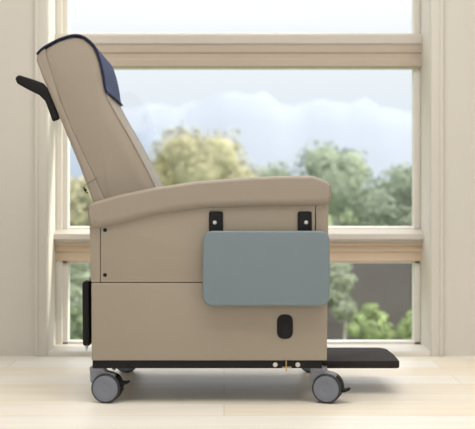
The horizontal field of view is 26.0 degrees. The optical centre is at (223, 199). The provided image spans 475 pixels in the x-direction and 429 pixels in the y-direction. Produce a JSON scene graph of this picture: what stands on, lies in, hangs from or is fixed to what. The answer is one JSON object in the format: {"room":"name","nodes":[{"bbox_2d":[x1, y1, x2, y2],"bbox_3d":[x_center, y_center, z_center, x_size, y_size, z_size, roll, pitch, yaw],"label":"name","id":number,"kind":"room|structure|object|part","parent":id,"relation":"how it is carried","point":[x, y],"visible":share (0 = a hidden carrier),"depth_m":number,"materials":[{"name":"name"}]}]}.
{"room":"hospital room","nodes":[
{"label":"hospital room","id":0,"kind":"room"},
{"bbox_2d":[0,0,474,355],"bbox_3d":[0.000,-0.756,4.710,7.200,2.900,0.260,0,0,0],"label":"wall","id":1,"kind":"structure","parent":0,"point":[17,17],"depth_m":4.58,"materials":[{"name":"beige paint"}]},
{"bbox_2d":[35,0,46,355],"bbox_3d":[-0.812,-0.561,4.570,0.054,2.510,0.020,0,0,0],"label":"trim","id":2,"kind":"structure","parent":1,"relation":"attached to","point":[40,5],"depth_m":4.57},
{"bbox_2d":[56,68,419,229],"bbox_3d":[0.067,-0.242,4.822,1.700,0.774,0.075,0,0,0],"label":"window","id":3,"kind":"structure","parent":1,"relation":"in","point":[62,141],"depth_m":4.80,"materials":[{"name":"beige wood"}]},
{"bbox_2d":[56,261,419,344],"bbox_3d":[0.067,0.483,4.822,1.700,0.413,0.075,0,0,0],"label":"window","id":4,"kind":"structure","parent":1,"relation":"in","point":[62,267],"depth_m":4.80,"materials":[{"name":"beige wood"}]},
{"bbox_2d":[56,0,419,33],"bbox_3d":[0.067,-1.263,4.822,1.700,0.987,0.075,0,0,0],"label":"window","id":5,"kind":"structure","parent":1,"relation":"in","point":[62,6],"depth_m":4.80,"materials":[{"name":"beige wood"}]},
{"bbox_2d":[55,34,421,44],"bbox_3d":[0.067,-0.754,4.816,1.700,0.072,0.108,0,0,0],"label":"trim","id":6,"kind":"structure","parent":1,"relation":"attached to","point":[97,39],"depth_m":4.76,"materials":[{"name":"beige wood"}]},
{"bbox_2d":[54,242,422,260],"bbox_3d":[0.067,0.244,4.809,1.700,0.104,0.122,0,0,0],"label":"trim","id":7,"kind":"structure","parent":1,"relation":"attached to","point":[64,251],"depth_m":4.77,"materials":[{"name":"beige wood"}]},
{"bbox_2d":[53,226,423,241],"bbox_3d":[0.067,0.161,4.798,1.700,0.076,0.145,0,0,0],"label":"trim","id":8,"kind":"structure","parent":1,"relation":"attached to","point":[64,235],"depth_m":4.74,"materials":[{"name":"beige wood"}]},
{"bbox_2d":[47,344,430,355],"bbox_3d":[0.067,0.683,4.702,1.700,0.022,0.275,0,0,0],"label":"trim","id":9,"kind":"structure","parent":1,"relation":"attached to","point":[64,349],"depth_m":4.63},
{"bbox_2d":[95,45,421,67],"bbox_3d":[0.067,-0.674,4.820,1.700,0.118,0.100,0,0,0],"label":"window rail","id":10,"kind":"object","parent":1,"relation":"attached to","point":[118,56],"depth_m":4.77,"materials":[{"name":"beige wood"}]},
{"bbox_2d":[431,0,443,355],"bbox_3d":[0.946,-0.561,4.570,0.054,2.510,0.020,0,0,0],"label":"trim","id":11,"kind":"structure","parent":1,"relation":"attached to","point":[437,6],"depth_m":4.57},
{"bbox_2d":[0,356,474,428],"bbox_3d":[0.000,0.754,1.170,7.200,0.120,7.340,0,0,0],"label":"floor","id":12,"kind":"structure","parent":0,"point":[37,392],"depth_m":3.60,"materials":[{"name":"beige wood"}]},
{"bbox_2d":[16,34,398,402],"bbox_3d":[-0.050,0.056,3.832,1.363,1.274,0.772,0,0,0],"label":"recliner","id":13,"kind":"object","parent":12,"relation":"on","point":[223,273],"visible":1,"depth_m":3.50,"materials":[{"name":"brown leather"}]},
{"bbox_3d":[-0.655,-0.357,3.621,0.153,0.161,0.026,0,0,0],"label":"handle arm","id":14,"kind":"part","parent":13,"relation":"part of","materials":[{"name":"black plastic"}]},
{"bbox_3d":[-0.413,-0.231,3.850,0.431,0.683,0.516,0,0,0],"label":"backrest","id":15,"kind":"part","parent":13,"relation":"part of","materials":[{"name":"beige leather"}]},
{"bbox_3d":[-0.340,0.628,3.537,0.031,0.014,0.032,0,0,8],"label":"brake lever","id":16,"kind":"part","parent":13,"relation":"part of","materials":[{"name":"black plastic"}]},
{"bbox_3d":[-0.058,0.559,3.850,0.781,0.028,0.688,0,0,0],"label":"frame","id":17,"kind":"part","parent":13,"relation":"part of","materials":[{"name":"black metal"}]},
{"bbox_3d":[-0.055,0.143,3.511,0.729,0.273,0.022,0,0,0],"label":"panel","id":18,"kind":"part","parent":13,"relation":"part of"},
{"bbox_3d":[-0.050,0.414,3.511,0.803,0.264,0.022,0,0,0],"label":"panel","id":19,"kind":"part","parent":13,"relation":"part of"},
{"bbox_3d":[-0.050,0.009,3.555,0.830,0.183,0.146,0,0,0],"label":"armrest","id":20,"kind":"part","parent":13,"relation":"part of","materials":[{"name":"beige leather"}]},
{"bbox_2d":[203,231,329,305],"bbox_3d":[0.141,0.229,3.460,0.426,0.251,0.028,0,0,0],"label":"tray","id":21,"kind":"object","parent":13,"relation":"on","point":[241,268],"depth_m":3.45,"materials":[{"name":"grey plastic"}]},
{"bbox_3d":[0.416,0.650,3.522,0.031,0.015,0.032,0,0,17],"label":"brake lever","id":22,"kind":"part","parent":13,"relation":"part of","materials":[{"name":"black plastic"}]},
{"label":"outside","id":23,"kind":"structure","parent":0,"visible":0},
{"bbox_2d":[328,210,386,225],"bbox_3d":[0.000,2.144,169.640,400.000,0.300,327.720,0,0,0],"label":"ground","id":24,"kind":"structure","parent":23,"point":[329,216],"depth_m":105.24,"materials":[{"name":"green plant"}]},
{"bbox_2d":[70,305,82,339],"bbox_3d":[-1.542,1.547,10.486,0.373,0.938,0.373,0,0,-40],"label":"shrub","id":25,"kind":"object","parent":24,"relation":"on","point":[76,320],"visible":0.38,"depth_m":10.46,"materials":[{"name":"green plant"}]},
{"bbox_2d":[70,263,90,314],"bbox_3d":[-1.615,1.296,11.517,0.376,1.438,0.432,0,0,-26],"label":"shrub","id":26,"kind":"object","parent":24,"relation":"on","point":[79,272],"visible":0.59,"depth_m":11.42,"materials":[{"name":"green plant"}]},
{"bbox_2d":[70,176,92,225],"bbox_3d":[-3.350,0.734,23.416,1.624,2.568,1.154,0,0,0],"label":"tree","id":27,"kind":"object","parent":24,"relation":"on","point":[80,200],"visible":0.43,"depth_m":23.14,"materials":[{"name":"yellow plant"}]},
{"bbox_2d":[148,120,263,185],"bbox_3d":[-0.746,-0.048,27.663,4.253,4.130,2.862,0,0,0],"label":"tree","id":28,"kind":"object","parent":24,"relation":"on","point":[181,159],"visible":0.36,"depth_m":26.97,"materials":[{"name":"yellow plant"}]},
{"bbox_2d":[70,127,410,206],"bbox_3d":[7.666,-9.776,303.500,265.349,23.540,60.000,0,0,0],"label":"hills","id":29,"kind":"structure","parent":24,"relation":"on","point":[146,136],"depth_m":290.99,"materials":[{"name":"white"}]},
{"bbox_2d":[71,263,411,339],"bbox_3d":[0.000,1.325,12.625,18.000,1.338,0.330,0,0,0],"label":"wall","id":30,"kind":"structure","parent":24,"relation":"on","point":[389,285],"depth_m":12.50,"materials":[{"name":"grey"}]},
{"bbox_2d":[253,138,398,225],"bbox_3d":[2.002,0.387,20.414,3.202,3.252,2.264,0,0,0],"label":"tree","id":31,"kind":"object","parent":24,"relation":"on","point":[345,172],"visible":0.34,"depth_m":20.16,"materials":[{"name":"green plant"}]},
{"bbox_2d":[328,263,357,339],"bbox_3d":[1.250,1.313,10.994,0.370,1.405,0.346,0,0,15],"label":"tree","id":32,"kind":"object","parent":24,"relation":"on","point":[343,307],"visible":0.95,"depth_m":10.92,"materials":[{"name":"green plant"}]},
{"bbox_3d":[1.265,1.370,11.009,0.100,1.291,0.057,0,0,0],"label":"stem","id":33,"kind":"part","parent":32,"relation":"part of","materials":[{"name":"beige plant"}]},
{"bbox_2d":[344,303,396,339],"bbox_3d":[1.530,1.538,10.735,0.414,0.956,0.502,0,0,-44],"label":"shrub","id":34,"kind":"object","parent":24,"relation":"on","point":[370,323],"visible":0.77,"depth_m":10.64,"materials":[{"name":"green plant"}]},
{"bbox_2d":[357,161,411,225],"bbox_3d":[3.085,0.672,17.496,1.783,2.689,1.404,0,0,0],"label":"tree","id":35,"kind":"object","parent":24,"relation":"on","point":[381,206],"visible":0.23,"depth_m":17.20,"materials":[{"name":"green plant"}]},
{"bbox_2d":[394,309,411,339],"bbox_3d":[2.039,1.595,11.067,0.431,0.843,0.297,0,0,0],"label":"shrub","id":36,"kind":"object","parent":24,"relation":"on","point":[404,331],"visible":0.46,"depth_m":11.04,"materials":[{"name":"green plant"}]},
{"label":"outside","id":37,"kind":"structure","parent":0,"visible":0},
{"bbox_2d":[123,92,411,176],"bbox_3d":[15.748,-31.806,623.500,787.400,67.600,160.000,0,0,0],"label":"cloud","id":38,"kind":"structure","parent":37,"point":[271,132],"depth_m":583.82,"materials":[{"name":"white"}]}
]}

